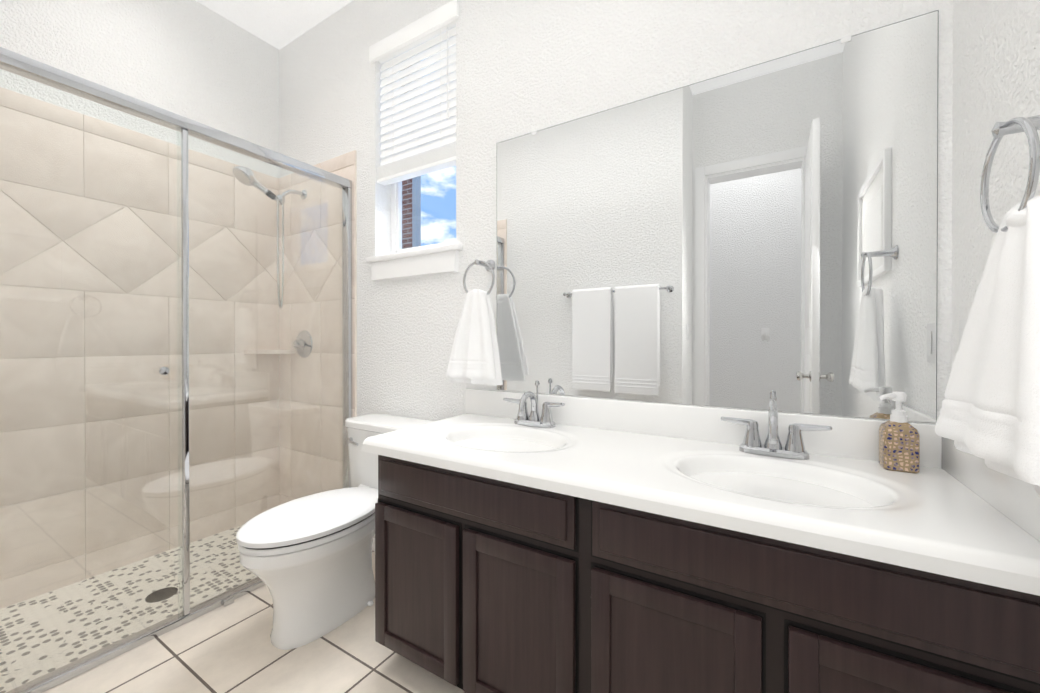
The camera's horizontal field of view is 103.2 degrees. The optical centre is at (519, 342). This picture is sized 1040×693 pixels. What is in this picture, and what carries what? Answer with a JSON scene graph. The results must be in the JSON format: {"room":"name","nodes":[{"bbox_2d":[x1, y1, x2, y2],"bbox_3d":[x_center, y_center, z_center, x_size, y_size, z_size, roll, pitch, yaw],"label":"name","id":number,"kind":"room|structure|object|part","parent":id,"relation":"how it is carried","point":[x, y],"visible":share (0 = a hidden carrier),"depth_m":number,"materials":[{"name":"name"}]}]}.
{"room":"bathroom","nodes":[
{"label":"bathroom","id":0,"kind":"room"},
{"bbox_2d":[0,0,278,177],"bbox_3d":[-2.162,-0.396,1.919,0.150,3.050,1.970,0,0,31],"label":"wall","id":1,"kind":"structure","parent":0,"point":[195,60],"depth_m":2.19,"materials":[{"name":"white paint"}]},
{"bbox_2d":[0,87,279,607],"bbox_3d":[-1.983,0.029,2.058,0.013,2.200,1.550,0,0,31],"label":"shower wall tile","id":2,"kind":"structure","parent":1,"relation":"attached to","point":[200,262],"depth_m":2.04,"materials":[{"name":"beige tile"}]},
{"bbox_2d":[244,349,296,353],"bbox_3d":[-1.546,0.060,2.560,0.210,0.023,0.210,0,0,31],"label":"corner shelf","id":3,"kind":"object","parent":1,"relation":"attached to","point":[278,351],"depth_m":2.51,"materials":[{"name":"tile"}]},
{"bbox_2d":[42,550,465,692],"bbox_3d":[-0.487,1.196,0.302,5.000,0.120,3.600,0,0,31],"label":"floor","id":4,"kind":"structure","parent":0,"point":[230,648],"depth_m":1.45,"materials":[{"name":"tile"}]},
{"bbox_2d":[0,524,256,692],"bbox_3d":[-1.675,1.123,1.875,0.707,0.013,1.524,0,0,31],"label":"mosaic shower floor","id":5,"kind":"structure","parent":4,"relation":"on","point":[120,597],"depth_m":1.75,"materials":[{"name":"beige tile"}]},
{"bbox_2d":[0,47,351,692],"bbox_3d":[-1.346,0.115,1.670,0.084,2.030,1.518,0,0,31],"label":"shower enclosure","id":6,"kind":"object","parent":4,"relation":"on","point":[12,62],"visible":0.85,"depth_m":1.62,"materials":[{"name":"clear glass"}]},
{"bbox_2d":[236,414,433,649],"bbox_3d":[-0.769,0.755,1.758,0.472,0.750,0.768,0,0,31],"label":"toilet","id":7,"kind":"object","parent":4,"relation":"on","point":[307,560],"visible":0.77,"depth_m":1.58,"materials":[{"name":"white ceramic"}]},
{"bbox_3d":[-0.818,0.706,1.679,0.388,0.064,0.583,0,0,31],"label":"seat","id":8,"kind":"part","parent":7,"relation":"part of","materials":[{"name":"white"}]},
{"bbox_3d":[-0.628,0.561,1.989,0.472,0.365,0.224,0,0,31],"label":"tank","id":9,"kind":"part","parent":7,"relation":"part of","materials":[{"name":"white ceramic"}]},
{"bbox_2d":[365,420,1039,692],"bbox_3d":[0.306,0.752,1.249,1.567,0.759,0.548,0,0,31],"label":"bathroom vanity","id":10,"kind":"object","parent":4,"relation":"on","point":[528,542],"depth_m":0.95,"materials":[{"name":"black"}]},
{"bbox_2d":[361,448,1039,599],"bbox_3d":[0.287,0.373,1.243,1.594,0.001,0.576,0,0,31],"label":"countertop","id":11,"kind":"structure","parent":10,"relation":"on","point":[997,584],"depth_m":0.80,"materials":[{"name":"white stone"}]},
{"bbox_2d":[878,391,919,472],"bbox_3d":[0.976,0.228,1.071,0.080,0.198,0.070,0,0,31],"label":"soap dispenser","id":12,"kind":"object","parent":10,"relation":"on","point":[899,442],"visible":1,"depth_m":1.05,"materials":[{"name":"brown"}]},
{"bbox_2d":[196,0,352,49],"bbox_3d":[-0.487,-1.974,0.288,5.000,0.120,3.600,0,0,31],"label":"ceiling","id":13,"kind":"structure","parent":0,"point":[279,24],"depth_m":2.42,"materials":[{"name":"white paint"}]},
{"bbox_2d":[279,0,952,423],"bbox_3d":[-0.222,-0.396,1.978,3.700,3.050,0.150,0,0,31],"label":"wall","id":14,"kind":"structure","parent":0,"point":[527,66],"depth_m":1.84,"materials":[{"name":"white paint"}]},
{"bbox_2d":[279,150,356,504],"bbox_3d":[-1.251,0.027,2.511,0.779,2.200,0.013,0,0,31],"label":"shower wall tile","id":15,"kind":"structure","parent":14,"relation":"attached to","point":[344,165],"depth_m":2.50,"materials":[{"name":"beige tile"}]},
{"bbox_2d":[232,166,306,307],"bbox_3d":[-1.437,-0.579,2.386,0.112,0.765,0.390,0,0,31],"label":"shower head","id":16,"kind":"object","parent":15,"relation":"attached to","point":[244,181],"depth_m":2.38},
{"bbox_2d":[293,330,311,357],"bbox_3d":[-1.351,0.012,2.528,0.172,0.170,0.062,0,0,31],"label":"shower valve","id":17,"kind":"object","parent":15,"relation":"attached to","point":[300,337],"depth_m":2.52,"materials":[{"name":"silver metal"}]},
{"bbox_2d":[372,538,374,550],"bbox_3d":[-0.564,1.078,2.096,0.800,0.100,0.014,0,0,31],"label":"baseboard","id":18,"kind":"structure","parent":14,"relation":"attached to","point":[373,546],"depth_m":2.23,"materials":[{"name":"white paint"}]},
{"bbox_2d":[366,243,461,281],"bbox_3d":[-0.522,-0.392,2.116,0.645,0.130,0.137,0,0,31],"label":"window sill","id":19,"kind":"structure","parent":14,"relation":"attached to","point":[439,260],"depth_m":2.04,"materials":[{"name":"white paint"}]},
{"bbox_2d":[391,35,455,253],"bbox_3d":[-0.475,-1.014,2.190,0.565,1.115,0.043,0,0,31],"label":"window","id":20,"kind":"structure","parent":14,"relation":"in","point":[396,217],"depth_m":2.30,"materials":[{"name":"white plastic"}]},
{"bbox_2d":[369,0,458,185],"bbox_3d":[-0.530,-1.226,2.099,0.609,0.728,0.086,0,0,31],"label":"window blind","id":21,"kind":"object","parent":20,"relation":"attached to","point":[422,125],"visible":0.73,"depth_m":2.09,"materials":[{"name":"white plastic"}]},
{"bbox_2d":[446,259,502,384],"bbox_3d":[-0.183,-0.096,1.774,0.280,0.541,0.157,0,0,31],"label":"towel ring","id":22,"kind":"object","parent":14,"relation":"attached to","point":[474,357],"visible":1,"depth_m":1.71,"materials":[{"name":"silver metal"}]},
{"bbox_2d":[497,10,938,422],"bbox_3d":[0.497,-0.332,1.446,1.401,1.085,0.009,0,0,31],"label":"mirror","id":23,"kind":"object","parent":14,"relation":"attached to","point":[754,236],"visible":1,"depth_m":1.31,"materials":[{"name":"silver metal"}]},
{"bbox_2d":[951,0,1039,369],"bbox_3d":[0.673,-0.389,0.191,0.150,3.050,1.970,0,0,31],"label":"wall","id":24,"kind":"structure","parent":0,"point":[996,60],"depth_m":0.91,"materials":[{"name":"white paint"}]},
{"bbox_2d":[959,319,966,343],"bbox_3d":[1.050,0.003,0.964,0.008,0.115,0.116,0,0,31],"label":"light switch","id":25,"kind":"object","parent":24,"relation":"attached to","point":[962,323],"visible":0.23,"depth_m":1.00,"materials":[{"name":"white plastic"}]},
{"bbox_2d":[935,115,1039,495],"bbox_3d":[0.795,-0.077,0.662,0.128,0.563,0.400,0,0,31],"label":"towel ring","id":26,"kind":"object","parent":24,"relation":"attached to","point":[990,411],"visible":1,"depth_m":0.61,"materials":[{"name":"white fabric"}]},
{"label":"outside","id":27,"kind":"structure","parent":0,"visible":0},
{"bbox_2d":[401,61,420,248],"bbox_3d":[-5.892,-3.400,8.880,10.220,9.000,0.085,0,0,31],"label":"brick wall","id":28,"kind":"structure","parent":27,"point":[413,207],"depth_m":6.27,"materials":[{"name":"brown brick"}]}
]}

